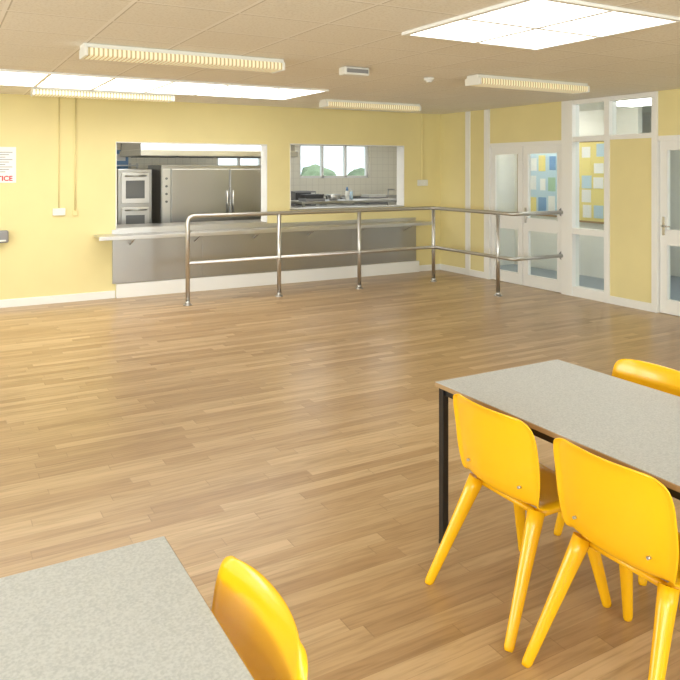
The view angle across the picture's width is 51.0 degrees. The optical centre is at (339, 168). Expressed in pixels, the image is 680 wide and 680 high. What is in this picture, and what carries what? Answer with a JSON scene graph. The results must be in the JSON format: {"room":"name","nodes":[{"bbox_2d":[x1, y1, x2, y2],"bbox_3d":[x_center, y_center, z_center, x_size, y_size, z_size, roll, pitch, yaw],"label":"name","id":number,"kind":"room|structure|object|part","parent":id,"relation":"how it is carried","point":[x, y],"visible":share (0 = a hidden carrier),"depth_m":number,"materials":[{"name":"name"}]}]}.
{"room":"eatery","nodes":[
{"label":"eatery","id":0,"kind":"room"},
{"bbox_2d":[0,94,439,299],"bbox_3d":[-3.397,0.390,9.250,11.840,2.620,0.200,0,0,-30],"label":"wall","id":1,"kind":"structure","parent":0,"point":[44,254],"depth_m":9.31,"materials":[{"name":"yellow paint"}]},
{"bbox_2d":[0,230,8,242],"bbox_3d":[-4.173,0.825,8.633,0.280,0.150,0.103,0,0,-30],"label":"paper towel dispenser","id":2,"kind":"object","parent":1,"relation":"attached to","point":[4,234],"visible":1,"depth_m":8.64,"materials":[{"name":"grey plastic"}]},
{"bbox_2d":[0,147,15,182],"bbox_3d":[-4.166,-0.050,8.692,0.390,0.440,0.008,0,0,-30],"label":"notice","id":3,"kind":"object","parent":1,"relation":"attached to","point":[7,154],"visible":1,"depth_m":8.74,"materials":[{"name":"white paper"}]},
{"bbox_2d":[53,208,64,215],"bbox_3d":[-3.560,0.545,9.022,0.150,0.090,0.033,0,0,-30],"label":"wall socket","id":4,"kind":"object","parent":1,"relation":"attached to","point":[56,211],"visible":1,"depth_m":9.01,"materials":[{"name":"white plastic"}]},
{"bbox_2d":[58,97,77,215],"bbox_3d":[-3.468,-0.158,9.081,0.231,1.516,0.021,0,0,-30],"label":"cable conduit","id":5,"kind":"object","parent":1,"relation":"attached to","point":[75,212],"visible":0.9,"depth_m":9.12,"materials":[{"name":"yellow paint"}]},
{"bbox_2d":[116,142,266,229],"bbox_3d":[-2.086,0.221,10.051,2.170,1.161,0.304,0,0,-30],"label":"trim","id":6,"kind":"structure","parent":1,"relation":"attached to","point":[263,146],"depth_m":10.20,"materials":[{"name":"white paint"}]},
{"bbox_2d":[0,264,439,307],"bbox_3d":[-3.352,1.650,9.149,11.618,0.100,0.017,0,0,-30],"label":"baseboard","id":7,"kind":"structure","parent":1,"relation":"attached to","point":[18,302],"depth_m":9.05,"materials":[{"name":"white paint"}]},
{"bbox_2d":[290,143,403,209],"bbox_3d":[0.079,0.120,11.282,2.070,1.001,0.304,0,0,-30],"label":"trim","id":8,"kind":"structure","parent":1,"relation":"attached to","point":[400,149],"depth_m":11.66,"materials":[{"name":"white paint"}]},
{"bbox_2d":[417,180,427,185],"bbox_3d":[1.373,0.230,11.826,0.200,0.100,0.035,0,0,-30],"label":"light switch","id":9,"kind":"object","parent":1,"relation":"attached to","point":[419,182],"visible":1,"depth_m":11.81,"materials":[{"name":"white plastic"}]},
{"bbox_2d":[422,114,422,179],"bbox_3d":[1.368,-0.368,11.835,0.020,1.097,0.014,0,0,-30],"label":"cable trunking","id":10,"kind":"object","parent":1,"relation":"attached to","point":[422,114],"visible":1,"depth_m":11.83,"materials":[{"name":"yellow paint"}]},
{"bbox_2d":[117,143,396,195],"bbox_3d":[-2.426,0.390,14.381,9.200,2.620,0.200,0,0,-30],"label":"wall","id":11,"kind":"structure","parent":0,"point":[382,161],"depth_m":15.70,"materials":[{"name":"white tile"}]},
{"bbox_2d":[117,150,127,168],"bbox_3d":[-4.214,-0.135,13.226,0.550,0.430,0.030,0,0,-30],"label":"poster","id":12,"kind":"object","parent":11,"relation":"attached to","point":[120,160],"visible":0.14,"depth_m":13.29,"materials":[{"name":"blue paper"}]},
{"bbox_2d":[217,158,260,164],"bbox_3d":[-2.078,-0.150,14.578,1.000,0.800,0.080,0,0,-30],"label":"window","id":13,"kind":"structure","parent":11,"relation":"in","point":[238,159],"depth_m":14.56,"materials":[{"name":"white paint"}]},
{"bbox_2d":[300,145,367,177],"bbox_3d":[-0.144,-0.175,15.678,1.750,0.750,0.080,0,0,-30],"label":"window","id":14,"kind":"structure","parent":11,"relation":"in","point":[321,146],"depth_m":15.78,"materials":[{"name":"white paint"}]},
{"bbox_2d":[0,264,679,679],"bbox_3d":[0.978,1.750,4.249,14.500,0.100,13.020,0,0,-30],"label":"floor","id":15,"kind":"structure","parent":0,"point":[294,436],"depth_m":4.24,"materials":[{"name":"wood"}]},
{"bbox_2d":[0,536,253,679],"bbox_3d":[-0.432,1.335,1.043,0.780,0.730,1.500,0,0,-30],"label":"dining table","id":16,"kind":"object","parent":15,"relation":"on","point":[133,611],"visible":1,"depth_m":1.52,"materials":[{"name":"grey laminate"}]},
{"bbox_2d":[211,555,307,679],"bbox_3d":[-0.293,1.313,1.467,0.552,0.790,0.498,0,0,-30],"label":"dining chair","id":17,"kind":"object","parent":15,"relation":"on","point":[256,619],"visible":0.78,"depth_m":1.57,"materials":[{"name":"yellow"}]},
{"bbox_2d":[94,217,431,297],"bbox_3d":[-0.836,1.250,10.382,5.230,0.900,0.360,0,0,-30],"label":"countertop","id":18,"kind":"structure","parent":15,"relation":"on","point":[151,255],"depth_m":10.25,"materials":[{"name":"silver metal"}]},
{"bbox_3d":[-0.869,1.195,10.554,4.877,0.630,0.028,0,0,-30],"label":"panel","id":19,"kind":"part","parent":18,"relation":"part of","materials":[{"name":"silver metal"}]},
{"bbox_2d":[183,206,562,305],"bbox_3d":[0.542,1.115,9.267,4.734,1.170,1.855,0,0,-30],"label":"handrail","id":20,"kind":"object","parent":15,"relation":"on","point":[433,247],"visible":1,"depth_m":9.51,"materials":[{"name":"grey metal"}]},
{"bbox_2d":[425,394,611,652],"bbox_3d":[0.704,1.313,2.845,0.552,0.790,0.498,0,0,-30],"label":"dining chair","id":21,"kind":"object","parent":15,"relation":"on","point":[501,452],"visible":0.87,"depth_m":2.75,"materials":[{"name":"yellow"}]},
{"bbox_3d":[0.476,1.487,2.937,0.261,0.443,0.060,0,0,-15],"label":"leg","id":22,"kind":"part","parent":21,"relation":"part of","materials":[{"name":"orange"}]},
{"bbox_3d":[0.788,1.488,3.114,0.062,0.433,0.157,0,0,37],"label":"leg","id":23,"kind":"part","parent":21,"relation":"part of","materials":[{"name":"orange"}]},
{"bbox_3d":[0.667,1.487,2.602,0.261,0.443,0.060,0,0,-44],"label":"leg","id":24,"kind":"part","parent":21,"relation":"part of","materials":[{"name":"orange"}]},
{"bbox_3d":[0.978,1.488,2.780,0.157,0.433,0.062,0,0,-6],"label":"leg","id":25,"kind":"part","parent":21,"relation":"part of","materials":[{"name":"orange"}]},
{"bbox_2d":[435,359,679,543],"bbox_3d":[1.141,1.335,2.788,0.780,0.730,1.500,0,0,-30],"label":"dining table","id":26,"kind":"object","parent":15,"relation":"on","point":[631,425],"visible":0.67,"depth_m":2.93,"materials":[{"name":"grey laminate"}]},
{"bbox_3d":[0.470,1.346,3.229,0.034,0.708,0.034,0,0,-30],"label":"leg","id":27,"kind":"part","parent":26,"relation":"part of","materials":[{"name":"black metal"}]},
{"bbox_3d":[1.141,1.009,2.788,0.738,0.032,1.458,0,0,-30],"label":"frame","id":28,"kind":"part","parent":26,"relation":"part of","materials":[{"name":"black metal"}]},
{"bbox_2d":[521,438,679,679],"bbox_3d":[0.978,1.313,2.362,0.552,0.790,0.498,0,0,-30],"label":"dining chair","id":29,"kind":"object","parent":15,"relation":"on","point":[626,515],"visible":1,"depth_m":2.26,"materials":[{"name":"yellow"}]},
{"bbox_3d":[0.750,1.487,2.454,0.261,0.443,0.060,0,0,-15],"label":"leg","id":30,"kind":"part","parent":29,"relation":"part of","materials":[{"name":"orange"}]},
{"bbox_3d":[1.062,1.488,2.631,0.062,0.433,0.157,0,0,37],"label":"leg","id":31,"kind":"part","parent":29,"relation":"part of","materials":[{"name":"orange"}]},
{"bbox_3d":[0.941,1.487,2.120,0.261,0.443,0.060,0,0,-44],"label":"leg","id":32,"kind":"part","parent":29,"relation":"part of","materials":[{"name":"orange"}]},
{"bbox_2d":[554,359,679,585],"bbox_3d":[1.347,1.313,3.239,0.552,0.790,0.498,0,0,-30],"label":"dining chair","id":33,"kind":"object","parent":15,"relation":"on","point":[651,375],"visible":0.16,"depth_m":3.33,"materials":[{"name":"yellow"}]},
{"bbox_3d":[1.073,1.488,3.304,0.157,0.433,0.062,0,0,-6],"label":"leg","id":34,"kind":"part","parent":33,"relation":"part of","materials":[{"name":"orange"}]},
{"bbox_3d":[1.262,1.488,2.970,0.062,0.433,0.157,0,0,37],"label":"leg","id":35,"kind":"part","parent":33,"relation":"part of","materials":[{"name":"orange"}]},
{"bbox_2d":[0,0,679,113],"bbox_3d":[-0.208,-0.980,3.643,11.840,0.120,13.140,0,0,-30],"label":"ceiling","id":36,"kind":"structure","parent":0,"point":[314,39],"depth_m":5.44,"materials":[{"name":"tile"}]},
{"bbox_2d":[31,87,174,102],"bbox_3d":[-2.753,-0.869,8.351,1.590,0.098,0.226,0,0,-30],"label":"light","id":37,"kind":"object","parent":36,"relation":"attached to","point":[35,91],"visible":0.95,"depth_m":8.24,"materials":[{"name":"white plastic"}]},
{"bbox_2d":[0,69,328,99],"bbox_3d":[-2.533,-0.909,7.590,4.836,0.021,1.236,0,0,-30],"label":"skylight","id":38,"kind":"object","parent":36,"relation":"in","point":[8,77],"depth_m":7.79,"materials":[{"name":"white glass"}]},
{"bbox_2d":[79,43,284,73],"bbox_3d":[-1.206,-0.869,5.641,1.600,0.098,0.226,0,0,-30],"label":"light","id":39,"kind":"object","parent":36,"relation":"attached to","point":[92,51],"visible":1,"depth_m":5.52,"materials":[{"name":"white plastic"}]},
{"bbox_2d":[120,143,297,158],"bbox_3d":[-2.211,-0.554,12.030,2.650,0.729,1.400,0,0,-30],"label":"extraction hood","id":40,"kind":"object","parent":36,"relation":"attached to","point":[133,150],"visible":0.38,"depth_m":11.33,"materials":[{"name":"silver metal"}]},
{"bbox_2d":[339,66,368,76],"bbox_3d":[0.131,-0.881,6.466,0.260,0.073,0.128,0,0,-30],"label":"emergency light","id":41,"kind":"object","parent":36,"relation":"attached to","point":[343,71],"depth_m":6.41,"materials":[{"name":"white plastic"}]},
{"bbox_2d":[319,99,420,111],"bbox_3d":[0.435,-0.869,9.795,1.520,0.098,0.226,0,0,-30],"label":"light","id":42,"kind":"object","parent":36,"relation":"attached to","point":[330,103],"visible":1,"depth_m":9.68,"materials":[{"name":"white plastic"}]},
{"bbox_2d":[424,77,433,82],"bbox_3d":[0.897,-0.894,7.182,0.110,0.048,0.110,0,0,-30],"label":"smoke detector","id":43,"kind":"object","parent":36,"relation":"attached to","point":[427,79],"visible":1,"depth_m":7.15,"materials":[{"name":"white plastic"}]},
{"bbox_2d":[465,74,589,93],"bbox_3d":[1.958,-0.869,7.349,1.530,0.098,0.226,0,0,-30],"label":"light","id":44,"kind":"object","parent":36,"relation":"attached to","point":[478,80],"visible":1,"depth_m":7.22,"materials":[{"name":"white plastic"}]},
{"bbox_2d":[402,0,679,50],"bbox_3d":[1.256,-0.909,4.568,1.236,0.021,1.236,0,0,-30],"label":"skylight","id":45,"kind":"object","parent":36,"relation":"in","point":[535,25],"depth_m":4.47,"materials":[{"name":"white glass"}]},
{"bbox_2d":[440,89,679,302],"bbox_3d":[4.907,0.390,6.483,0.100,2.620,12.820,0,0,-30],"label":"wall","id":46,"kind":"structure","parent":0,"point":[630,159],"depth_m":9.81,"materials":[{"name":"yellow paint"}]},
{"bbox_2d":[491,146,522,284],"bbox_3d":[2.513,0.682,10.678,0.057,2.024,0.668,0,0,-30],"label":"door","id":47,"kind":"structure","parent":46,"relation":"in","point":[508,222],"depth_m":10.65,"materials":[{"name":"white paint"}]},
{"bbox_2d":[523,145,560,292],"bbox_3d":[2.850,0.682,10.036,0.105,2.024,0.758,0,0,-30],"label":"door","id":48,"kind":"structure","parent":46,"relation":"in","point":[530,224],"depth_m":10.13,"materials":[{"name":"white paint"}]},
{"bbox_2d":[440,264,650,311],"bbox_3d":[4.860,1.650,6.445,0.017,0.100,12.800,0,0,-30],"label":"baseboard","id":49,"kind":"structure","parent":46,"relation":"attached to","point":[620,301],"depth_m":8.91,"materials":[{"name":"white paint"}]},
{"bbox_2d":[465,91,679,312],"bbox_3d":[3.169,0.392,9.539,0.140,2.617,4.450,0,0,-30],"label":"trim","id":50,"kind":"structure","parent":46,"relation":"attached to","point":[570,138],"depth_m":9.52,"materials":[{"name":"white paint"}]},
{"bbox_2d":[660,140,679,315],"bbox_3d":[3.982,0.682,8.045,0.105,2.024,0.838,0,0,-30],"label":"door","id":51,"kind":"structure","parent":46,"relation":"in","point":[669,237],"depth_m":8.34,"materials":[{"name":"white paint"}]},
{"bbox_2d":[498,106,679,278],"bbox_3d":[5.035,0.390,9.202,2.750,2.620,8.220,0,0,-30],"label":"window panes","id":52,"kind":"structure","parent":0,"point":[629,120],"depth_m":11.36,"materials":[{"name":"clear glass"}]},
{"bbox_2d":[517,153,556,216],"bbox_3d":[3.392,0.225,12.208,0.031,1.150,0.970,0,0,-30],"label":"notice board","id":53,"kind":"object","parent":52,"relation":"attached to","point":[543,166],"visible":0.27,"depth_m":12.08,"materials":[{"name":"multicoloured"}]},
{"bbox_2d":[579,141,603,223],"bbox_3d":[3.973,0.200,11.186,0.031,1.300,1.080,0,0,-30],"label":"notice board","id":54,"kind":"object","parent":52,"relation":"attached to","point":[591,154],"visible":0.42,"depth_m":11.20,"materials":[{"name":"yellow"}]},
{"bbox_2d":[579,98,650,112],"bbox_3d":[4.962,-0.970,9.218,2.660,0.100,8.120,0,0,-30],"label":"ceiling","id":55,"kind":"structure","parent":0,"point":[595,106],"depth_m":10.67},
{"bbox_2d":[617,98,650,106],"bbox_3d":[4.230,-0.889,9.250,0.300,0.058,6.100,0,0,-30],"label":"ceiling light","id":56,"kind":"object","parent":55,"relation":"attached to","point":[642,102],"visible":0.3,"depth_m":9.52,"materials":[{"name":"white plastic"}]},
{"bbox_3d":[-1.417,1.751,12.607,9.200,0.099,3.880,0,0,-30],"label":"floor","id":57,"kind":"structure","parent":0,"visible":0},
{"bbox_2d":[117,163,137,168],"bbox_3d":[-4.033,0.800,12.604,0.790,1.800,0.540,0,0,-30],"label":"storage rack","id":58,"kind":"object","parent":57,"relation":"on","point":[129,165],"visible":0.02,"depth_m":12.55,"materials":[{"name":"silver metal"}]},
{"bbox_2d":[117,169,151,224],"bbox_3d":[-3.356,0.850,11.394,0.530,1.700,0.772,0,0,-30],"label":"oven","id":59,"kind":"object","parent":57,"relation":"on","point":[134,186],"visible":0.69,"depth_m":11.09,"materials":[{"name":"silver metal"}]},
{"bbox_2d":[117,219,260,225],"bbox_3d":[-1.147,1.250,11.019,5.100,0.900,0.648,0,0,-30],"label":"countertop","id":60,"kind":"structure","parent":57,"relation":"on","point":[254,219],"depth_m":10.63,"materials":[{"name":"silver metal"}]},
{"bbox_2d":[148,165,260,222],"bbox_3d":[-2.106,0.820,11.876,1.960,1.760,0.872,0,0,-30],"label":"refrigerator","id":61,"kind":"object","parent":57,"relation":"on","point":[179,192],"visible":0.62,"depth_m":11.42,"materials":[{"name":"grey metal"}]},
{"bbox_2d":[291,198,396,206],"bbox_3d":[0.158,1.140,13.377,2.300,1.120,0.700,0,0,-30],"label":"countertop","id":62,"kind":"structure","parent":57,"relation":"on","point":[388,200],"depth_m":13.07,"materials":[{"name":"silver metal"}]},
{"bbox_2d":[298,194,324,200],"bbox_3d":[-0.513,0.519,12.938,0.400,0.120,0.300,0,0,-30],"label":"trays","id":63,"kind":"object","parent":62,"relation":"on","point":[303,197],"visible":0.99,"depth_m":12.83,"materials":[{"name":"grey plastic"}]},
{"bbox_2d":[326,194,340,199],"bbox_3d":[-0.121,0.524,13.160,0.280,0.110,0.280,0,0,-30],"label":"mixing bowl","id":64,"kind":"object","parent":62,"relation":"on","point":[330,196],"visible":0.92,"depth_m":13.07,"materials":[{"name":"silver metal"}]},
{"bbox_2d":[345,187,348,199],"bbox_3d":[0.133,0.459,13.420,0.080,0.240,0.080,0,0,-30],"label":"detergent bottle","id":65,"kind":"object","parent":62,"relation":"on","point":[346,191],"visible":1,"depth_m":13.39,"materials":[{"name":"white plastic"}]},
{"bbox_2d":[349,189,352,198],"bbox_3d":[0.213,0.479,13.523,0.070,0.200,0.070,0,0,-30],"label":"detergent bottle","id":66,"kind":"object","parent":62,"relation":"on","point":[351,191],"visible":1,"depth_m":13.50,"materials":[{"name":"blue"}]},
{"bbox_2d":[291,195,396,207],"bbox_3d":[-0.158,1.150,15.147,3.900,1.100,0.690,0,0,-30],"label":"countertop","id":67,"kind":"structure","parent":57,"relation":"on","point":[390,196],"depth_m":15.21,"materials":[{"name":"silver metal"}]},
{"bbox_2d":[291,191,315,205],"bbox_3d":[-0.810,0.609,14.776,0.500,0.300,0.410,0,0,-30],"label":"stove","id":68,"kind":"object","parent":67,"relation":"on","point":[295,195],"visible":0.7,"depth_m":14.55,"materials":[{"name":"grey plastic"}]},
{"bbox_2d":[340,195,353,204],"bbox_3d":[0.168,0.661,15.281,0.290,0.195,0.290,0,0,14],"label":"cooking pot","id":69,"kind":"object","parent":67,"relation":"on","point":[343,196],"visible":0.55,"depth_m":15.18,"materials":[{"name":"silver metal"}]},
{"bbox_2d":[359,194,387,203],"bbox_3d":[0.733,0.659,15.602,0.500,0.200,0.400,0,0,-30],"label":"crate","id":70,"kind":"object","parent":67,"relation":"on","point":[363,196],"visible":0.66,"depth_m":15.47,"materials":[{"name":"grey plastic"}]},
{"label":"outside","id":71,"kind":"structure","parent":0,"visible":0},
{"bbox_3d":[-0.597,1.910,11.164,90.000,0.180,100.000,0,0,-30],"label":"ground","id":72,"kind":"structure","parent":71,"visible":0},
{"bbox_2d":[301,164,363,175],"bbox_3d":[4.523,0.995,26.807,14.295,2.678,3.608,0,0,-30],"label":"hedge","id":73,"kind":"object","parent":72,"relation":"on","point":[313,170],"visible":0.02,"depth_m":23.21,"materials":[{"name":"green plant"}]}
]}

